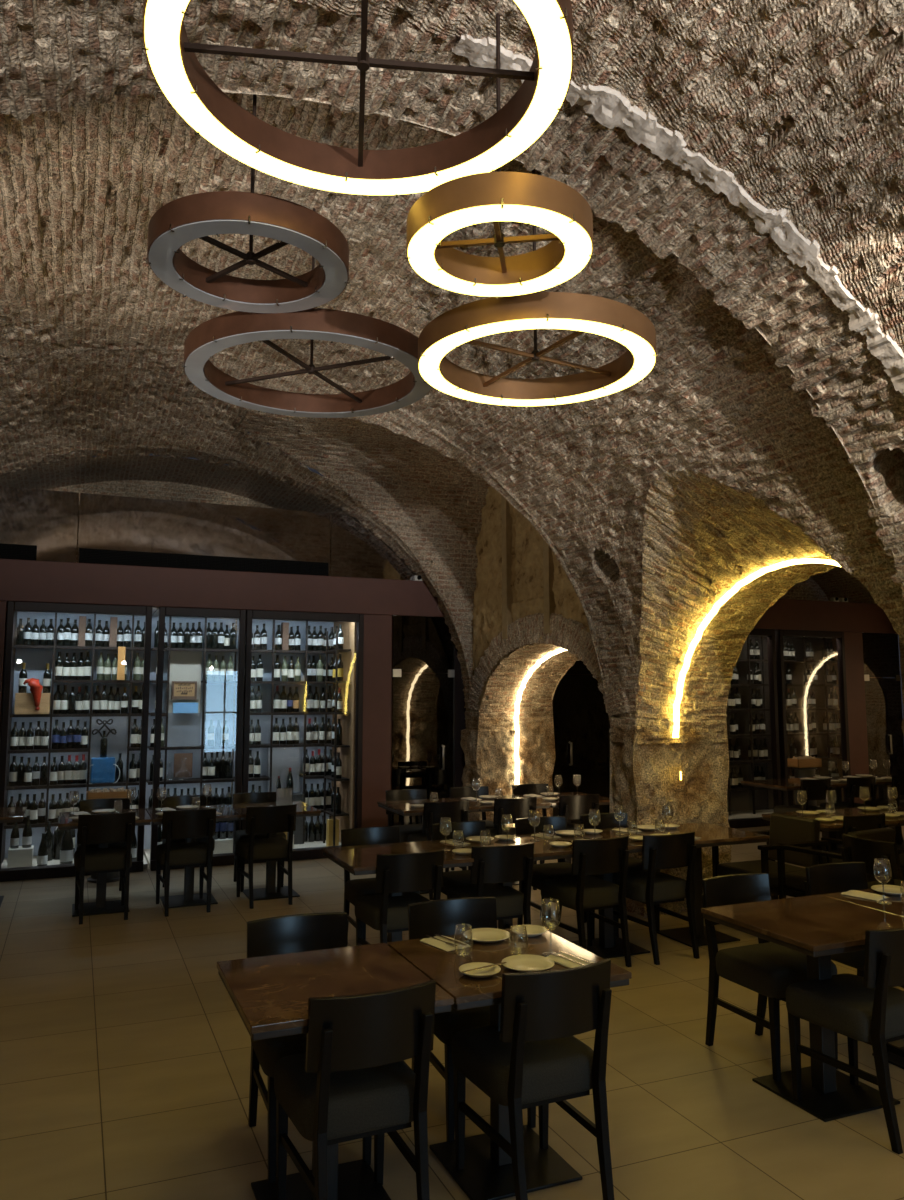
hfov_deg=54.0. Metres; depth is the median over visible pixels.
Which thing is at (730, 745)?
wine bottle
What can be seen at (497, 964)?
knife
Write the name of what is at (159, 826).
wine bottle
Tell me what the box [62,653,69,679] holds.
wine bottle
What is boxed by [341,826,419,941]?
dining chair
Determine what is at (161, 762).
wine bottle
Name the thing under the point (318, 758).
wine bottle
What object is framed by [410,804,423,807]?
plate
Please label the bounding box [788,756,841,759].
shelf
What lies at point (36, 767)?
wine bottle
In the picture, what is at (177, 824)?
dining chair
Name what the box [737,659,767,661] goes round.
shelf
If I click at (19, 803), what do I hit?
wine bottle
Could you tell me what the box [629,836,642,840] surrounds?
plate
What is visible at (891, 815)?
plate
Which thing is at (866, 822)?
dining chair
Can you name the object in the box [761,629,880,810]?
wine cabinet
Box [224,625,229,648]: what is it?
wine bottle
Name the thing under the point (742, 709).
shelf
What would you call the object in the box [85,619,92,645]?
wine bottle
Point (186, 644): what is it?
wine bottle
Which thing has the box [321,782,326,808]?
wine bottle
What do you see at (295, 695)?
wine bottle
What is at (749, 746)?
wine bottle
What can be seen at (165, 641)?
wine bottle
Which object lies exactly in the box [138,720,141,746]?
wine bottle
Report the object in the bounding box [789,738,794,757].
wine bottle
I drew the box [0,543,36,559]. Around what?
air vent
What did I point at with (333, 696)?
wine bottle
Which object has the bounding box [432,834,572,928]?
dining table
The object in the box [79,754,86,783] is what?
wine bottle
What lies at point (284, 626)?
carton
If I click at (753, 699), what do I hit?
wine bottle
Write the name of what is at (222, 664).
wine bottle
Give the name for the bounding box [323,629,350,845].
rack
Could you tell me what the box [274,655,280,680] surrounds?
wine bottle
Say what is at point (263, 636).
wine bottle
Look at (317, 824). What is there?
wine bottle
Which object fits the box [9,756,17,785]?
wine bottle
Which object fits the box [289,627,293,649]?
wine bottle
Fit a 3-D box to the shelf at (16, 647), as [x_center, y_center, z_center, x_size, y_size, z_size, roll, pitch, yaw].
[-4.004,0.526,9.662,1.360,0.030,0.320,3,-7,-23]
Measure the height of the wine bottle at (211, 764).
0.295 m
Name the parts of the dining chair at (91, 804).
seat, backrest, leg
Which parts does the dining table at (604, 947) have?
post, plate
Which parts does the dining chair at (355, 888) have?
leg, leg, backrest, seat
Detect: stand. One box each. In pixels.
[92,719,116,757]
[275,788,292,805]
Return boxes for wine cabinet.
[0,601,156,881]
[144,607,245,870]
[232,610,363,863]
[726,628,781,827]
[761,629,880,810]
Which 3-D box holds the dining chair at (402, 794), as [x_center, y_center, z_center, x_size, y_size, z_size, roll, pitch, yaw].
[-0.375,2.263,8.533,0.431,0.824,0.526,3,-7,-23]
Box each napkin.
[71,811,90,815]
[156,807,174,810]
[420,935,471,951]
[440,839,469,844]
[460,797,481,799]
[523,794,544,796]
[531,833,560,838]
[547,953,594,967]
[612,828,641,832]
[841,890,889,900]
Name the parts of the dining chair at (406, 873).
leg, leg, seat, seat frame, backrest, leg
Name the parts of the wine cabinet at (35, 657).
panel, display panel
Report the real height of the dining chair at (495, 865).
0.824 m
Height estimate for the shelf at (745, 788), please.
0.030 m
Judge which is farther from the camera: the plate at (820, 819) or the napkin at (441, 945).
the plate at (820, 819)
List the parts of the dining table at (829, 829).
post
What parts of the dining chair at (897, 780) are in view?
seat, backrest, leg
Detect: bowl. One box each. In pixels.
[540,898,560,930]
[873,858,891,882]
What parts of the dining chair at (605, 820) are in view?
leg, backrest, leg, seat, leg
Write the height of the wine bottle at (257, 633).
0.290 m
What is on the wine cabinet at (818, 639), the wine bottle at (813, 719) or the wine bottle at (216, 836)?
the wine bottle at (813, 719)
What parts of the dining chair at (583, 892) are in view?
leg, seat, leg, leg, seat frame, backrest, leg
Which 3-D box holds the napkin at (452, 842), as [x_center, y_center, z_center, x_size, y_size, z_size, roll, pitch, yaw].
[0.022,1.643,6.032,0.120,0.013,0.190,5,-8,-37]
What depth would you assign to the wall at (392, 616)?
10.88 m
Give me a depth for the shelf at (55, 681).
9.54 m
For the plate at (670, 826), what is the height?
0.020 m
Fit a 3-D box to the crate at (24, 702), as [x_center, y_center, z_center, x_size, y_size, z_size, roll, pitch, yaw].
[-4.414,1.091,9.352,0.330,0.220,0.220,3,-7,-23]
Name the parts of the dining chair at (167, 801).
backrest, seat, leg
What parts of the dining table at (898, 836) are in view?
post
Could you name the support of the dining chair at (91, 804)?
on the floor
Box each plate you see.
[92,809,115,813]
[176,805,198,809]
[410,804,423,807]
[452,848,470,854]
[459,962,500,977]
[463,928,510,942]
[466,836,493,841]
[479,795,498,798]
[479,800,493,803]
[495,835,515,839]
[501,954,554,972]
[511,925,546,936]
[541,792,559,795]
[542,797,557,800]
[549,841,571,846]
[555,830,581,835]
[581,829,601,833]
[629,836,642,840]
[635,825,660,830]
[659,824,679,828]
[796,810,820,814]
[813,776,830,778]
[815,818,835,821]
[816,810,835,813]
[831,816,842,820]
[856,774,872,776]
[857,806,881,810]
[871,885,903,894]
[877,806,895,809]
[881,813,899,817]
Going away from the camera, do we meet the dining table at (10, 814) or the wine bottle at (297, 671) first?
the dining table at (10, 814)
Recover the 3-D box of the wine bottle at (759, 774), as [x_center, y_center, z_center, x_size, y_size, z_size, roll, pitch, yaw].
[4.487,2.583,13.018,0.075,0.293,0.073,1,-6,-5]
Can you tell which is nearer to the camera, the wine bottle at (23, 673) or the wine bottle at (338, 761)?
the wine bottle at (23, 673)
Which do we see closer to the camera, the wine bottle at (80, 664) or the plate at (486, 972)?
the plate at (486, 972)
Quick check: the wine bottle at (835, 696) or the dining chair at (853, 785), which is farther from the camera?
the wine bottle at (835, 696)
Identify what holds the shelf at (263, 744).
attached to the wine cabinet at (276, 759)
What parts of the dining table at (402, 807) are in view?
post, plate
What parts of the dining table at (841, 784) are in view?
post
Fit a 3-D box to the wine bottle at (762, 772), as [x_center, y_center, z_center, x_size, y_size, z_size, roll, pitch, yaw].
[4.560,2.591,13.039,0.070,0.282,0.072,0,-6,-3]
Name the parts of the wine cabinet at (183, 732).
display panel, display panel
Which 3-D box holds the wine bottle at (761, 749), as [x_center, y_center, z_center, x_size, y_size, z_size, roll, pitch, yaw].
[4.539,2.196,13.039,0.073,0.286,0.071,-4,-7,30]
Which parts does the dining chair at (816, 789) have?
seat, leg, backrest, leg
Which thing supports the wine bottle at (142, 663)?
on the wine cabinet at (35, 657)
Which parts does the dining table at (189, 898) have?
plate, post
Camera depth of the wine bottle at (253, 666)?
10.26 m
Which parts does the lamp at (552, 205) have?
rod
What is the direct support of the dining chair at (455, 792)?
on the floor
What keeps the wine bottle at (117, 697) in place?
on the wine cabinet at (35, 657)
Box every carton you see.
[7,845,33,867]
[78,616,85,645]
[109,617,117,646]
[213,838,232,853]
[281,622,288,649]
[326,819,338,845]
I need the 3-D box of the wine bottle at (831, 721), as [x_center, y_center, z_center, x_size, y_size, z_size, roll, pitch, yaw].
[5.819,1.880,13.614,0.074,0.297,0.076,3,-7,-23]
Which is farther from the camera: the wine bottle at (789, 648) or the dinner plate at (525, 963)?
the wine bottle at (789, 648)
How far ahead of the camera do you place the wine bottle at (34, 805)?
9.23 m
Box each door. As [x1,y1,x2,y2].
[392,615,454,825]
[552,660,609,824]
[862,632,903,800]
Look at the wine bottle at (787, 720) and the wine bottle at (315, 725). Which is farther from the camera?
the wine bottle at (787, 720)
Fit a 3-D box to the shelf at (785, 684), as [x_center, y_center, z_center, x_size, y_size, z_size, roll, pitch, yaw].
[5.461,1.308,13.587,1.260,0.030,0.320,3,-7,-23]
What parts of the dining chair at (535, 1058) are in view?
leg, leg, seat, leg, backrest, seat frame, leg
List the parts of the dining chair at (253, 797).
leg, leg, backrest, seat, leg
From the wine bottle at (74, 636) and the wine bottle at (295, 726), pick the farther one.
the wine bottle at (295, 726)
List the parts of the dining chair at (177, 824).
leg, leg, seat, seat frame, backrest, leg, leg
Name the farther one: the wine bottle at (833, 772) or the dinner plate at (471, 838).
the wine bottle at (833, 772)
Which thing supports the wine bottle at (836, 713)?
on the wine cabinet at (818, 639)
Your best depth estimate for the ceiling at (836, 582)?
13.89 m
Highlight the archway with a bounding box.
[460,469,865,917]
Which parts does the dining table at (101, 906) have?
plate, post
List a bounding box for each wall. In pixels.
[0,457,828,806]
[391,616,392,789]
[473,486,593,709]
[493,650,590,674]
[899,637,903,734]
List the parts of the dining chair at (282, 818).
leg, leg, seat, seat frame, backrest, leg, leg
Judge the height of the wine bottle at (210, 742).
0.291 m
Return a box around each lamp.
[142,0,572,197]
[146,94,349,313]
[182,208,431,418]
[405,13,593,298]
[413,575,422,580]
[418,169,657,407]
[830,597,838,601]
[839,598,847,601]
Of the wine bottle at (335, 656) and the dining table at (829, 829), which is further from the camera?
the wine bottle at (335, 656)
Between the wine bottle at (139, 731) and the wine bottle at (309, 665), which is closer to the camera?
the wine bottle at (139, 731)
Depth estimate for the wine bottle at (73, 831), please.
9.31 m
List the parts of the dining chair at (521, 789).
backrest, leg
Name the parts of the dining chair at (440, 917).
leg, leg, backrest, seat, leg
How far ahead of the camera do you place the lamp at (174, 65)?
2.74 m
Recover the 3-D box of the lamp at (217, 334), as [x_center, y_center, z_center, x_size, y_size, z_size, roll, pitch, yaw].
[-0.718,-1.592,4.580,1.255,0.956,1.245,-3,-7,22]
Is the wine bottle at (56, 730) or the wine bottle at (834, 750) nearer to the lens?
the wine bottle at (56, 730)
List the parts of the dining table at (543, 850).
post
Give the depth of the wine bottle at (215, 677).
10.13 m
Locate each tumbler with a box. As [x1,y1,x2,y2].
[454,924,472,955]
[509,926,527,955]
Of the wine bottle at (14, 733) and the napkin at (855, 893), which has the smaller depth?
the napkin at (855, 893)
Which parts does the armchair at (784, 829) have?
leg, armrest, seat, leg, leg, seat frame, armrest, backrest, leg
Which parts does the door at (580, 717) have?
handle, transom pane, edge rail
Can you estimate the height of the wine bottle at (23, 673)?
0.318 m
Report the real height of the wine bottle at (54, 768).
0.288 m
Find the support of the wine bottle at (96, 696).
on the wine cabinet at (35, 657)
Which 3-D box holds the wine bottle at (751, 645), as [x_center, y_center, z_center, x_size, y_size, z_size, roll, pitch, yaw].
[4.448,0.733,13.205,0.077,0.311,0.079,-3,-7,24]
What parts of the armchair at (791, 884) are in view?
leg, seat frame, seat, armrest, leg, armrest, backrest, leg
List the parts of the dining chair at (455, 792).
backrest, leg, seat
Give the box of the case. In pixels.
[117,647,125,679]
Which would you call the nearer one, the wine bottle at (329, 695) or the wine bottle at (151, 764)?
the wine bottle at (151, 764)
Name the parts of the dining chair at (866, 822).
seat, backrest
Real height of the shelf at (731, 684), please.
0.030 m
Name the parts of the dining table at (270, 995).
plate, post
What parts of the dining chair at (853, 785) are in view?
seat, leg, backrest, leg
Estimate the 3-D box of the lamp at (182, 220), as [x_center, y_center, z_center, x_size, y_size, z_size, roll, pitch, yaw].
[-0.803,-1.733,3.585,0.787,0.865,0.787,-5,-8,39]
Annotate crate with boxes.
[14,693,50,713]
[86,787,130,802]
[787,756,821,767]
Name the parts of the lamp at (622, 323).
rod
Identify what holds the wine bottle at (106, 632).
on the wine cabinet at (35, 657)
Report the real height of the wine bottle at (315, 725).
0.308 m
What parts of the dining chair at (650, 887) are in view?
leg, seat, leg, leg, seat frame, backrest, leg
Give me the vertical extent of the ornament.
0.341 m
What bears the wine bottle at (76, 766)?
on the wine cabinet at (35, 657)
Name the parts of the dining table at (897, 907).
plate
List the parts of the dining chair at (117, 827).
leg, leg, seat, seat frame, backrest, leg, leg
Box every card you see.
[173,703,197,712]
[173,753,192,777]
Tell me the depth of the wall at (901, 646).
13.19 m
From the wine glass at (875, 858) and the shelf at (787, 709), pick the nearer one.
the wine glass at (875, 858)
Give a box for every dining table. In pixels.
[0,807,26,906]
[58,808,151,916]
[146,805,238,907]
[217,943,453,1199]
[227,801,320,900]
[322,841,473,941]
[377,798,479,893]
[387,929,631,1199]
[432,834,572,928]
[449,795,550,884]
[518,792,609,862]
[546,828,649,958]
[625,822,768,946]
[701,895,903,1121]
[740,779,836,805]
[762,810,898,849]
[789,776,884,847]
[821,885,903,1069]
[831,806,903,880]
[837,774,903,840]
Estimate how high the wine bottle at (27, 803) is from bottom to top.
0.298 m
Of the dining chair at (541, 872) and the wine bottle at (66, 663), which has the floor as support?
the dining chair at (541, 872)
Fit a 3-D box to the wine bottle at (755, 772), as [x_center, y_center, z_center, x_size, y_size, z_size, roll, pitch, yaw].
[4.430,2.577,12.959,0.075,0.293,0.073,5,-8,-37]
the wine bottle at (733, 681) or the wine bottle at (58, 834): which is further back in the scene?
the wine bottle at (733, 681)
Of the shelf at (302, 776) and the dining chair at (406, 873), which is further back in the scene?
the shelf at (302, 776)
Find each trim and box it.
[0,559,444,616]
[0,601,6,733]
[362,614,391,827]
[452,33,903,395]
[454,644,468,786]
[468,613,630,715]
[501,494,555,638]
[754,598,896,633]
[844,632,869,803]
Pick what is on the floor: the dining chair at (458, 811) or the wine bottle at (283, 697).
the dining chair at (458, 811)
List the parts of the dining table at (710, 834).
post, plate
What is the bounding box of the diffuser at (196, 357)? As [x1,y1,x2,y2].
[185,330,431,417]
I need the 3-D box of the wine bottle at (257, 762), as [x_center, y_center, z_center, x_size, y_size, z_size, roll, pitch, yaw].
[-2.235,1.887,10.197,0.074,0.298,0.076,-2,-6,14]
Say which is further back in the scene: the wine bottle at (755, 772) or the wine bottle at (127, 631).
the wine bottle at (755, 772)
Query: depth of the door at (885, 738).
13.02 m
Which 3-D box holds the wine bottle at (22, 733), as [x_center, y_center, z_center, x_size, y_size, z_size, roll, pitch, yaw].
[-4.513,1.427,9.331,0.071,0.286,0.073,-4,-8,36]
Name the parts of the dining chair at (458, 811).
seat, leg, backrest, leg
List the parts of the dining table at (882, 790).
post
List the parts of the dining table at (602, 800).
post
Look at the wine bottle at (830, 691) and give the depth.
13.66 m
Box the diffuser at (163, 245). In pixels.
[148,220,347,312]
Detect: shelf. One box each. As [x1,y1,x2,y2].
[4,820,57,828]
[6,780,138,789]
[8,748,87,753]
[10,713,141,716]
[14,645,143,649]
[54,680,142,682]
[129,746,140,750]
[146,777,234,784]
[147,744,235,749]
[151,648,237,651]
[201,681,236,683]
[233,775,269,780]
[234,742,331,747]
[235,712,337,714]
[251,681,337,683]
[252,650,338,653]
[300,774,330,778]
[324,776,348,780]
[324,810,348,815]
[325,712,349,713]
[325,744,349,747]
[326,649,350,651]
[326,681,350,682]
[726,708,769,710]
[727,785,768,790]
[729,733,770,736]
[730,758,771,762]
[731,684,768,685]
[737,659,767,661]
[784,660,836,662]
[785,684,837,685]
[786,708,838,710]
[787,732,840,735]
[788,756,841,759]
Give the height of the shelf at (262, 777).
0.030 m
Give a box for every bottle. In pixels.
[7,796,14,824]
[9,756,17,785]
[10,722,18,749]
[10,822,18,848]
[15,793,23,823]
[16,618,23,644]
[17,757,24,785]
[18,663,26,692]
[18,722,25,749]
[22,794,30,823]
[22,815,31,847]
[23,618,31,644]
[24,757,31,785]
[26,722,33,749]
[30,794,37,823]
[31,619,38,644]
[31,756,39,784]
[34,721,41,748]
[37,792,45,822]
[37,833,47,865]
[39,619,46,644]
[40,756,47,784]
[41,722,48,749]
[42,663,50,692]
[45,821,53,860]
[46,619,53,645]
[48,794,55,822]
[50,757,57,784]
[51,720,59,748]
[53,685,60,713]
[53,816,64,859]
[54,652,62,679]
[56,793,62,821]
[57,619,63,645]
[57,756,64,783]
[59,722,66,748]
[60,685,68,713]
[60,829,73,863]
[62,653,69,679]
[63,793,70,811]
[64,618,71,645]
[65,755,72,783]
[66,720,73,748]
[68,687,75,713]
[69,653,76,679]
[70,791,77,811]
[70,829,75,857]
[71,619,78,645]
[72,755,79,783]
[73,720,80,748]
[75,687,82,713]
[77,652,83,679]
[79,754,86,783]
[81,721,87,748]
[82,686,89,713]
[83,651,90,679]
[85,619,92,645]
[92,686,99,713]
[95,620,102,646]
[96,652,104,679]
[99,685,107,713]
[100,731,107,757]
[102,621,109,646]
[104,654,110,679]
[107,686,113,713]
[111,654,116,679]
[114,687,120,712]
[115,753,123,782]
[116,621,123,646]
[121,687,127,712]
[123,620,130,646]
[124,660,126,679]
[129,754,136,781]
[130,719,137,747]
[130,789,135,808]
[131,686,138,712]
[131,834,136,859]
[133,653,140,679]
[134,620,141,646]
[136,753,139,781]
[136,790,138,808]
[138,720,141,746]
[139,685,142,712]
[140,654,143,679]
[141,622,144,646]
[148,789,151,807]
[149,755,153,780]
[150,719,154,746]
[154,621,157,647]
[157,824,161,844]
[159,789,161,807]
[160,756,162,780]
[161,719,163,746]
[164,623,166,647]
[171,622,176,647]
[176,623,183,647]
[183,622,190,647]
[190,623,195,647]
[196,622,202,648]
[202,752,207,778]
[205,654,212,680]
[206,622,211,648]
[207,720,213,745]
[208,752,214,778]
[208,787,212,804]
[211,622,217,648]
[212,655,218,680]
[213,788,218,804]
[213,821,218,839]
[215,720,221,745]
[215,752,219,778]
[218,622,224,648]
[219,656,225,680]
[219,788,224,804]
[219,804,226,838]
[220,751,225,778]
[222,720,228,745]
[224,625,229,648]
[225,787,231,804]
[226,752,232,777]
[227,656,233,680]
[227,821,233,838]
[229,623,235,648]
[249,720,254,744]
[249,750,253,777]
[250,687,255,712]
[251,656,255,680]
[254,625,259,649]
[254,719,260,744]
[254,751,260,777]
[255,686,261,711]
[256,654,262,680]
[260,623,266,649]
[273,685,279,711]
[273,718,278,743]
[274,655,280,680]
[275,625,281,649]
[276,776,280,791]
[280,686,286,711]
[280,719,285,743]
[281,656,287,680]
[286,717,292,743]
[286,768,293,787]
[287,687,292,711]
[288,656,293,680]
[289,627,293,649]
[293,687,298,711]
[293,717,298,743]
[294,626,300,649]
[294,657,300,680]
[302,784,307,803]
[304,817,307,841]
[305,749,308,775]
[306,718,312,743]
[307,655,311,680]
[307,686,312,711]
[308,626,311,650]
[308,783,314,807]
[308,816,314,841]
[309,751,315,775]
[311,656,316,680]
[312,626,317,650]
[312,717,318,742]
[313,687,318,711]
[315,784,320,808]
[315,816,320,840]
[316,749,321,774]
[317,626,323,650]
[317,655,322,680]
[319,717,324,743]
[320,688,324,711]
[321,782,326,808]
[321,816,325,840]
[322,755,327,774]
[323,657,328,680]
[324,628,328,650]
[327,686,331,711]
[327,718,331,742]
[327,782,331,807]
[328,749,332,774]
[329,627,333,649]
[329,657,332,680]
[331,752,336,776]
[331,786,333,811]
[332,687,337,711]
[332,718,334,744]
[333,626,337,648]
[333,656,335,680]
[336,752,341,778]
[336,787,340,813]
[337,654,342,680]
[337,688,342,712]
[337,719,341,745]
[338,624,343,648]
[728,694,730,708]
[729,739,732,760]
[730,688,734,708]
[730,714,734,734]
[730,767,735,787]
[731,668,735,683]
[734,713,737,733]
[734,740,738,760]
[734,767,737,787]
[735,666,738,683]
[735,688,740,708]
[736,738,740,759]
[738,767,742,787]
[747,665,752,683]
[748,740,753,759]
[749,714,754,733]
[750,639,753,658]
[751,689,755,708]
[753,665,758,683]
[753,739,757,759]
[754,639,759,658]
[754,714,758,733]
[754,766,757,779]
[755,689,759,708]
[757,663,761,683]
[757,766,760,779]
[758,689,761,708]
[758,740,763,759]
[760,713,764,733]
[760,767,764,779]
[763,739,767,758]
[783,641,787,659]
[786,664,791,683]
[786,689,791,707]
[786,713,788,732]
[787,642,791,659]
[789,714,793,732]
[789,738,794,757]
[790,767,794,777]
[791,642,794,659]
[791,689,796,707]
[793,712,798,732]
[803,664,808,683]
[806,642,809,659]
[807,689,810,707]
[809,642,813,660]
[809,665,813,683]
[809,714,811,732]
[810,737,814,756]
[811,689,815,707]
[811,712,815,732]
[813,664,817,683]
[813,737,816,757]
[822,648,826,660]
[823,713,826,732]
[826,642,830,660]
[827,665,830,683]
[827,737,832,756]
[828,689,831,707]
[829,688,833,707]
[829,713,834,732]
[830,641,834,660]
[831,666,836,683]
[831,736,835,756]
[831,763,835,775]
[833,689,837,707]
[834,714,838,731]
[835,737,839,756]
[835,764,838,775]
[836,713,839,731]
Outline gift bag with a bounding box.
[85,757,119,783]
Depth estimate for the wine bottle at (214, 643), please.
10.12 m
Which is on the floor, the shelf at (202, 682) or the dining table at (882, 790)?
the dining table at (882, 790)
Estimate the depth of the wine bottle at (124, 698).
9.69 m
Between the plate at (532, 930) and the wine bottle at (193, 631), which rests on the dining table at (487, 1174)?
the plate at (532, 930)
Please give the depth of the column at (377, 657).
9.98 m
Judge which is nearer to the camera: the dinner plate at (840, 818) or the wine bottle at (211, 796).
the dinner plate at (840, 818)
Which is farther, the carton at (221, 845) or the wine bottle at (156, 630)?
the wine bottle at (156, 630)
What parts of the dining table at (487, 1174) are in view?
post, plate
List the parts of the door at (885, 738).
transom pane, handle, edge rail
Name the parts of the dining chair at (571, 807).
leg, seat, backrest, leg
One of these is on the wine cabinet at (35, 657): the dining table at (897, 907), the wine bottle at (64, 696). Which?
the wine bottle at (64, 696)
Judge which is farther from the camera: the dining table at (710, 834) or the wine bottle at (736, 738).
the wine bottle at (736, 738)
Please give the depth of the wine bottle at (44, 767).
9.35 m
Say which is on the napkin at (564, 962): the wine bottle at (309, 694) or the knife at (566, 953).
the knife at (566, 953)
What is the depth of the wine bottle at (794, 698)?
13.33 m
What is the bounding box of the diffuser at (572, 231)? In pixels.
[408,205,591,296]
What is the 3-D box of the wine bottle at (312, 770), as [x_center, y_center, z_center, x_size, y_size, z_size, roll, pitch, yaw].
[-1.642,1.922,10.467,0.072,0.284,0.070,4,-7,-32]
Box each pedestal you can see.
[87,872,119,882]
[793,767,816,805]
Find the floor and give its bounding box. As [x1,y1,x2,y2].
[0,826,903,1199]
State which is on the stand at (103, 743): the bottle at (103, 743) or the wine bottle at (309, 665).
the bottle at (103, 743)
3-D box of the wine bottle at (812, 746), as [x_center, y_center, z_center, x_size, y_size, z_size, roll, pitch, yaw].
[5.443,2.229,13.411,0.077,0.301,0.075,0,-6,-4]
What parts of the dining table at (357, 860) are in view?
post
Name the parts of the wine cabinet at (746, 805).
panel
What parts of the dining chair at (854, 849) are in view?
leg, seat, leg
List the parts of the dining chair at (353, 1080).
leg, leg, seat, seat frame, backrest, leg, leg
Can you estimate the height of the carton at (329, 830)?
0.310 m
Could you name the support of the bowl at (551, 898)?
on the wine glass at (544, 954)
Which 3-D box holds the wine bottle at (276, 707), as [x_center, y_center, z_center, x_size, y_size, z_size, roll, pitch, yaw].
[-2.047,1.156,10.389,0.079,0.312,0.077,-3,-7,23]
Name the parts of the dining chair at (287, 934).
leg, leg, seat, backrest, leg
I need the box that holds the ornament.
[23,678,42,709]
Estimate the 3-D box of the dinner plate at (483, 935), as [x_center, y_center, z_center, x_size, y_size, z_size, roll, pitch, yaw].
[0.144,1.385,3.655,0.196,0.020,0.196,3,-7,-23]
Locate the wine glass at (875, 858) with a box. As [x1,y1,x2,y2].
[873,858,891,903]
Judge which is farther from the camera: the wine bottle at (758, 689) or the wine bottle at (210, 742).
the wine bottle at (758, 689)
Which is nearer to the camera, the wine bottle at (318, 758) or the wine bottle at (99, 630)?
the wine bottle at (99, 630)
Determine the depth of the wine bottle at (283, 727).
10.33 m
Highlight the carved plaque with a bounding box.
[171,681,196,698]
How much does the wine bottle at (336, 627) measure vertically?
0.285 m
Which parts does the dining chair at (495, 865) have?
leg, seat, backrest, seat frame, leg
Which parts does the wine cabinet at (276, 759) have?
panel, display panel, display plinth, panel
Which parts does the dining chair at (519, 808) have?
leg, seat, backrest, leg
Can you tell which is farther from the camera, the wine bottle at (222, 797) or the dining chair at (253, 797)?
the wine bottle at (222, 797)
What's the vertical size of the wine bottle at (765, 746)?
0.302 m
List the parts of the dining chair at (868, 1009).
leg, seat, leg, backrest, seat frame, leg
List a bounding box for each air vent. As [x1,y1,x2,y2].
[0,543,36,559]
[79,548,328,575]
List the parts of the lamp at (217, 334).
rod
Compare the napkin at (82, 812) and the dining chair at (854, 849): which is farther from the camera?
the napkin at (82, 812)
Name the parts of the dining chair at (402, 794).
leg, backrest, seat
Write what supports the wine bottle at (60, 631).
on the wine cabinet at (35, 657)
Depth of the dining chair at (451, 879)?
6.46 m
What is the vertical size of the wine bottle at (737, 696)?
0.306 m
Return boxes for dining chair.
[74,812,135,924]
[77,798,129,890]
[155,808,216,916]
[162,795,214,886]
[233,792,285,891]
[236,804,296,908]
[247,912,371,1182]
[274,979,435,1199]
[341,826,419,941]
[355,849,443,945]
[385,789,426,842]
[407,800,468,899]
[408,897,535,1141]
[431,821,492,897]
[447,842,533,928]
[450,786,505,870]
[451,958,613,1199]
[486,797,536,889]
[512,784,548,863]
[515,816,595,939]
[540,794,598,863]
[540,836,631,966]
[580,813,659,936]
[612,831,699,964]
[701,873,837,1080]
[774,778,831,831]
[785,928,903,1153]
[804,862,903,1052]
[805,813,887,867]
[819,776,876,836]
[840,833,903,888]
[864,775,903,841]
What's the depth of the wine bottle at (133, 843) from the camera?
9.15 m
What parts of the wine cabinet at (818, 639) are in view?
panel, frame, panel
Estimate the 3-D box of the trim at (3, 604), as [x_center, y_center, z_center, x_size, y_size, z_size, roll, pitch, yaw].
[-5.163,1.302,8.227,1.740,2.660,0.140,3,-7,-23]
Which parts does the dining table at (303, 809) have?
post, plate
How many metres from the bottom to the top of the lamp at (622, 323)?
1.000 m
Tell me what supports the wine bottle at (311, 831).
on the wine cabinet at (276, 759)
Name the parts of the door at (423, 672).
transom pane, handle, edge rail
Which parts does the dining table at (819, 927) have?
post, plate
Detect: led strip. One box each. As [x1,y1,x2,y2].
[514,648,566,784]
[672,558,840,737]
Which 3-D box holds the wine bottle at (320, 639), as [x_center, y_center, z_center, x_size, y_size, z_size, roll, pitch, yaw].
[-1.578,0.461,10.651,0.077,0.309,0.079,-3,-7,26]
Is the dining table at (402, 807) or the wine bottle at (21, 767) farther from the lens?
the wine bottle at (21, 767)
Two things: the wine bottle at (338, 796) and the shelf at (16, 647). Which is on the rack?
the wine bottle at (338, 796)
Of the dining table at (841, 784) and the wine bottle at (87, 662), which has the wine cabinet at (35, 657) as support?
the wine bottle at (87, 662)
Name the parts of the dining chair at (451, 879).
backrest, seat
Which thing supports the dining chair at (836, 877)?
on the floor
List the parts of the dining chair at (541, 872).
leg, backrest, leg, seat, leg, leg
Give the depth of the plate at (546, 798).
8.46 m
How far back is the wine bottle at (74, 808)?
9.43 m
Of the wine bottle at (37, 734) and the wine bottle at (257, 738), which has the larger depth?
the wine bottle at (257, 738)
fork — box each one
[426,935,456,946]
[550,952,584,965]
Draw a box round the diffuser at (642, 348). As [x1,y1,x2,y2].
[419,318,654,405]
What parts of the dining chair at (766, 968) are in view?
leg, backrest, leg, leg, seat, leg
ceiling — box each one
[0,0,903,712]
[641,485,875,603]
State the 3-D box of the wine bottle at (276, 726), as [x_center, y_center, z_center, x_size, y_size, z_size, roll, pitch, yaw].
[-2.048,1.527,10.344,0.078,0.304,0.076,-4,-7,32]
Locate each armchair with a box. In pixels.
[712,813,829,941]
[775,827,903,898]
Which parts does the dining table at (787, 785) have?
post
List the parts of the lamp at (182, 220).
rod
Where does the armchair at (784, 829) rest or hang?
on the floor
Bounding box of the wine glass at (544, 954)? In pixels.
[540,898,560,955]
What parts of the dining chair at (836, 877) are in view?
leg, backrest, seat, leg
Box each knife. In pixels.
[435,934,465,945]
[462,962,506,972]
[559,951,591,963]
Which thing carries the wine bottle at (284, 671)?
on the wine cabinet at (276, 759)
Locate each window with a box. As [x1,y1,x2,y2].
[0,486,78,562]
[77,493,330,575]
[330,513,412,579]
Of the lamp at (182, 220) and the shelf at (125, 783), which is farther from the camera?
the shelf at (125, 783)

